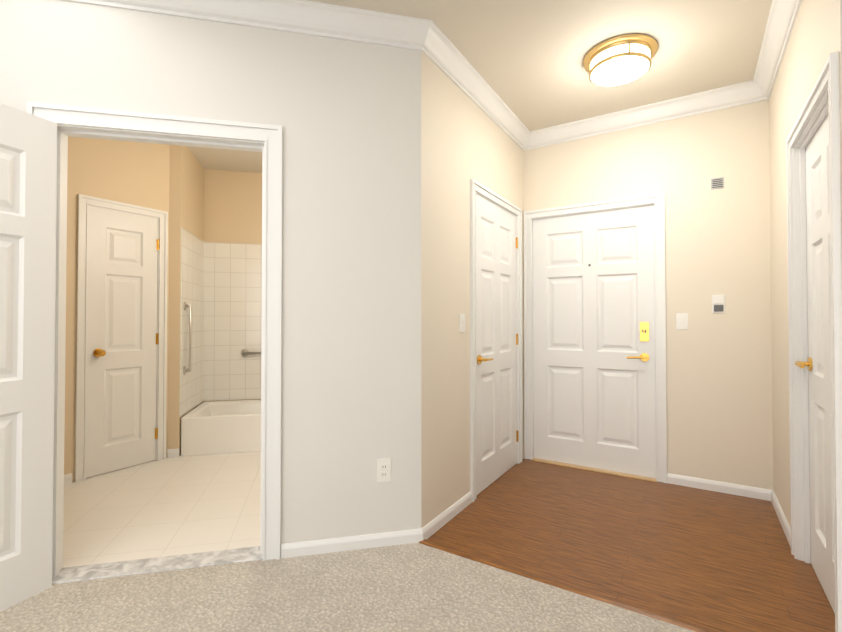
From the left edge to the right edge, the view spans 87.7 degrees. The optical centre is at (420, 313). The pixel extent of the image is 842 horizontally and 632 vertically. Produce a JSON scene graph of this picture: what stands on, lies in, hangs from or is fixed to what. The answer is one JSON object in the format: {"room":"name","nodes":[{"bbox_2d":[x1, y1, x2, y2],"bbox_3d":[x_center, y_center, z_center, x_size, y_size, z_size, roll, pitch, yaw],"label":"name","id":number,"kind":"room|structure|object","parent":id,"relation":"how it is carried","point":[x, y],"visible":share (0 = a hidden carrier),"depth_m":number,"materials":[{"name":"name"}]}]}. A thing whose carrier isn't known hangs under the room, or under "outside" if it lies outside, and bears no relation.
{"room":"apartment entryway","nodes":[
{"label":"apartment entryway","id":0,"kind":"room"},
{"bbox_2d":[64,136,169,482],"bbox_3d":[-2.894,-0.148,2.689,0.120,2.740,2.580,-1,-1,32],"label":"wall","id":1,"kind":"structure","parent":0,"point":[133,173],"depth_m":3.32,"materials":[{"name":"beige paint"}]},
{"bbox_2d":[74,194,167,482],"bbox_3d":[-2.382,0.185,3.485,0.143,2.098,0.636,-1,-1,32],"label":"door frame","id":2,"kind":"structure","parent":1,"relation":"attached to","point":[85,202],"depth_m":3.24,"materials":[{"name":"white wood"}]},
{"bbox_2d":[64,448,178,484],"bbox_3d":[-2.783,1.184,2.672,0.067,0.076,2.600,-1,-1,32],"label":"baseboard","id":3,"kind":"structure","parent":1,"relation":"attached to","point":[172,453],"depth_m":3.73,"materials":[{"name":"white wood"}]},
{"bbox_2d":[86,206,158,477],"bbox_3d":[-2.317,0.212,3.454,0.121,2.018,0.514,-1,-1,32],"label":"door","id":4,"kind":"structure","parent":1,"relation":"in","point":[122,343],"depth_m":3.44,"materials":[{"name":"white wood"}]},
{"bbox_2d":[63,451,260,567],"bbox_3d":[-1.150,1.250,3.066,2.658,0.056,5.200,-1,-1,32],"label":"floor","id":5,"kind":"structure","parent":0,"point":[180,505],"depth_m":2.72,"materials":[{"name":"beige tile"}]},
{"bbox_2d":[181,400,260,455],"bbox_3d":[-1.409,1.076,4.302,1.518,0.338,0.749,0,-1,-13],"label":"bathtub","id":6,"kind":"object","parent":5,"relation":"on","point":[217,427],"visible":0.33,"depth_m":3.86,"materials":[{"name":"white ceramic"}]},
{"bbox_2d":[0,0,420,543],"bbox_3d":[-1.815,-0.158,1.984,3.700,2.740,0.120,0,-1,-13],"label":"wall","id":7,"kind":"structure","parent":0,"point":[345,115],"depth_m":2.22,"materials":[{"name":"grey paint"}]},
{"bbox_2d":[0,103,56,611],"bbox_3d":[-1.803,0.173,1.529,0.163,2.043,0.896,0,-1,22],"label":"bathroom door","id":8,"kind":"structure","parent":7,"relation":"in","point":[28,168],"depth_m":1.84,"materials":[{"name":"white wood"}]},
{"bbox_2d":[26,102,282,577],"bbox_3d":[-1.230,0.143,2.115,1.076,2.143,0.162,0,-1,-13],"label":"door frame","id":9,"kind":"structure","parent":7,"relation":"attached to","point":[118,125],"depth_m":2.13,"materials":[{"name":"white wood"}]},
{"bbox_2d":[52,546,262,583],"bbox_3d":[-1.230,1.205,2.100,0.940,0.018,0.128,0,-1,-13],"label":"sill","id":10,"kind":"structure","parent":7,"relation":"attached to","point":[120,568],"depth_m":2.09,"materials":[{"name":"stone"}]},
{"bbox_2d":[64,0,533,150],"bbox_3d":[-1.343,-1.464,2.592,2.706,0.113,4.330,-1,-1,32],"label":"crown molding","id":11,"kind":"structure","parent":7,"relation":"attached to","point":[431,41],"depth_m":2.23,"materials":[{"name":"white wood"}]},
{"bbox_2d":[281,491,471,557],"bbox_3d":[-0.183,1.182,2.487,0.516,0.076,1.108,-1,-1,32],"label":"baseboard","id":12,"kind":"structure","parent":7,"relation":"attached to","point":[340,544],"depth_m":2.26,"materials":[{"name":"white wood"}]},
{"bbox_2d":[377,458,390,481],"bbox_3d":[-0.192,0.817,2.278,0.072,0.116,0.010,0,-1,-13],"label":"outlet","id":13,"kind":"object","parent":7,"relation":"attached to","point":[383,470],"visible":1,"depth_m":2.27,"materials":[{"name":"white plastic"}]},
{"bbox_2d":[167,145,261,455],"bbox_3d":[-0.948,-0.129,4.044,3.189,2.740,1.952,-1,-1,32],"label":"wall","id":14,"kind":"structure","parent":0,"point":[215,206],"depth_m":4.23,"materials":[{"name":"beige paint"}]},
{"bbox_2d":[179,227,261,416],"bbox_3d":[-1.410,0.083,4.322,1.540,1.635,0.760,0,-1,-13],"label":"shower wall tile","id":15,"kind":"structure","parent":14,"relation":"attached to","point":[221,288],"depth_m":4.55,"materials":[{"name":"white tile"}]},
{"bbox_2d":[183,302,191,374],"bbox_3d":[-2.077,0.224,3.879,0.072,0.646,0.072,-1,-1,32],"label":"grab rail","id":16,"kind":"object","parent":15,"relation":"attached to","point":[186,306],"visible":0.96,"depth_m":3.87,"materials":[{"name":"silver metal"}]},
{"bbox_2d":[241,349,260,356],"bbox_3d":[-1.453,0.420,4.660,0.866,0.076,0.056,0,-1,-13],"label":"grab rail","id":17,"kind":"object","parent":15,"relation":"attached to","point":[245,353],"visible":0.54,"depth_m":4.58,"materials":[{"name":"silver metal"}]},
{"bbox_2d":[0,542,694,631],"bbox_3d":[-0.860,1.195,-0.606,6.876,0.062,5.880,-1,-1,32],"label":"floor carpet","id":18,"kind":"object","parent":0,"point":[414,587],"visible":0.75,"depth_m":1.82,"materials":[{"name":"beige carpet"}]},
{"bbox_2d":[421,51,523,527],"bbox_3d":[0.420,-0.141,3.123,0.120,2.740,1.770,-1,-1,32],"label":"wall","id":19,"kind":"structure","parent":0,"point":[465,138],"depth_m":2.60,"materials":[{"name":"beige paint"}]},
{"bbox_2d":[459,314,464,332],"bbox_3d":[0.262,0.063,2.742,0.013,0.116,0.072,-1,-1,32],"label":"light switch","id":20,"kind":"object","parent":19,"relation":"attached to","point":[461,322],"visible":1,"depth_m":2.73,"materials":[{"name":"white plastic"}]},
{"bbox_2d":[470,179,521,501],"bbox_3d":[0.518,0.182,3.276,0.162,2.098,0.946,-1,-1,32],"label":"door frame","id":21,"kind":"structure","parent":19,"relation":"attached to","point":[478,188],"depth_m":2.89,"materials":[{"name":"white wood"}]},
{"bbox_2d":[476,194,517,494],"bbox_3d":[0.583,0.209,3.246,0.100,2.018,0.824,-1,-1,32],"label":"closet door","id":22,"kind":"structure","parent":19,"relation":"in","point":[496,344],"depth_m":3.21,"materials":[{"name":"white wood"}]},
{"bbox_2d":[187,0,772,172],"bbox_3d":[-1.213,-1.535,1.493,9.860,0.001,9.000,-1,-1,32],"label":"ceiling","id":23,"kind":"structure","parent":0,"point":[524,58],"depth_m":2.49,"materials":[{"name":"paint"}]},
{"bbox_2d":[583,34,657,86],"bbox_3d":[1.169,-1.464,2.585,0.404,0.111,0.404,-1,-1,32],"label":"flush ceiling light","id":24,"kind":"object","parent":23,"relation":"attached to","point":[619,60],"visible":1,"depth_m":2.50,"materials":[{"name":"white glass"}]},
{"bbox_2d":[427,459,834,631],"bbox_3d":[1.175,1.243,2.632,1.900,0.058,1.770,-1,-1,32],"label":"floor","id":25,"kind":"structure","parent":0,"point":[722,562],"depth_m":2.29,"materials":[{"name":"brown wood"}]},
{"bbox_2d":[419,539,720,631],"bbox_3d":[0.705,1.198,1.882,1.660,0.012,0.060,-1,-1,32],"label":"transition strip","id":26,"kind":"object","parent":25,"relation":"on","point":[613,601],"depth_m":1.89,"materials":[{"name":"brown wood"}]},
{"bbox_2d":[532,458,655,481],"bbox_3d":[1.351,1.224,3.475,0.915,0.020,0.155,-1,-1,32],"label":"saddle","id":27,"kind":"object","parent":25,"relation":"on","point":[597,470],"visible":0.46,"depth_m":3.40,"materials":[{"name":"brown wood"}]},
{"bbox_2d":[523,99,772,489],"bbox_3d":[1.612,-0.138,3.351,1.900,2.740,0.120,-1,-1,32],"label":"wall","id":28,"kind":"structure","parent":0,"point":[719,392],"depth_m":3.05,"materials":[{"name":"beige paint"}]},
{"bbox_2d":[533,205,655,477],"bbox_3d":[1.330,0.212,3.457,0.911,2.018,0.108,-1,-1,32],"label":"front door","id":29,"kind":"structure","parent":28,"relation":"in","point":[594,377],"depth_m":3.44,"materials":[{"name":"white wood"}]},
{"bbox_2d":[523,193,666,482],"bbox_3d":[1.360,0.185,3.504,1.051,2.098,0.162,-1,-1,32],"label":"door frame","id":30,"kind":"structure","parent":28,"relation":"attached to","point":[657,201],"depth_m":3.28,"materials":[{"name":"white wood"}]},
{"bbox_2d":[532,81,751,147],"bbox_3d":[1.560,-1.454,3.279,1.440,0.113,0.090,-1,-1,32],"label":"crown molding","id":31,"kind":"structure","parent":28,"relation":"attached to","point":[729,96],"depth_m":3.22,"materials":[{"name":"white wood"}]},
{"bbox_2d":[676,313,687,328],"bbox_3d":[1.857,0.058,3.117,0.072,0.116,0.013,-1,-1,32],"label":"light switch","id":32,"kind":"object","parent":28,"relation":"attached to","point":[681,320],"visible":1,"depth_m":3.12,"materials":[{"name":"white plastic"}]},
{"bbox_2d":[711,177,723,189],"bbox_3d":[2.040,-0.893,3.018,0.075,0.075,0.010,-1,-1,32],"label":"air vent","id":33,"kind":"object","parent":28,"relation":"in","point":[717,183],"visible":1,"depth_m":3.02,"materials":[{"name":"white metal"}]},
{"bbox_2d":[667,473,768,500],"bbox_3d":[2.019,1.189,2.999,0.584,0.076,0.014,-1,-1,32],"label":"baseboard","id":34,"kind":"structure","parent":28,"relation":"attached to","point":[729,488],"depth_m":2.99,"materials":[{"name":"white wood"}]},
{"bbox_2d":[712,295,724,312],"bbox_3d":[2.039,-0.063,3.004,0.075,0.125,0.014,-1,-1,32],"label":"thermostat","id":35,"kind":"object","parent":28,"relation":"attached to","point":[718,303],"visible":1,"depth_m":3.00,"materials":[{"name":"white plastic"}]},
{"bbox_2d":[769,0,841,527],"bbox_3d":[1.898,-0.155,2.130,0.120,2.740,1.647,-1,-1,32],"label":"wall","id":36,"kind":"structure","parent":0,"point":[814,41],"depth_m":2.41,"materials":[{"name":"beige paint"}]},
{"bbox_2d":[748,0,801,102],"bbox_3d":[1.814,-1.469,2.212,0.090,0.113,1.630,-1,-1,32],"label":"crown molding","id":37,"kind":"structure","parent":36,"relation":"attached to","point":[783,13],"depth_m":2.41,"materials":[{"name":"white wood"}]},
{"bbox_2d":[769,490,790,547],"bbox_3d":[2.078,1.182,2.526,0.014,0.076,0.755,-1,-1,32],"label":"baseboard","id":38,"kind":"structure","parent":36,"relation":"attached to","point":[784,523],"depth_m":2.52,"materials":[{"name":"white wood"}]},
{"bbox_2d":[786,51,841,631],"bbox_3d":[1.704,0.161,1.815,0.162,2.098,0.866,-1,-1,32],"label":"door frame","id":39,"kind":"structure","parent":36,"relation":"attached to","point":[821,102],"depth_m":2.12,"materials":[{"name":"white wood"}]},
{"bbox_2d":[795,114,834,612],"bbox_3d":[1.703,0.189,1.815,0.163,2.018,0.726,-1,-1,32],"label":"door","id":40,"kind":"structure","parent":36,"relation":"in","point":[818,363],"depth_m":1.93,"materials":[{"name":"white wood"}]},
{"bbox_2d":[841,0,841,46],"bbox_3d":[2.544,-0.174,0.823,2.598,2.740,0.120,-1,-1,32],"label":"wall","id":41,"kind":"structure","parent":0,"point":[841,23],"depth_m":1.47,"materials":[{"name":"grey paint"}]}
]}

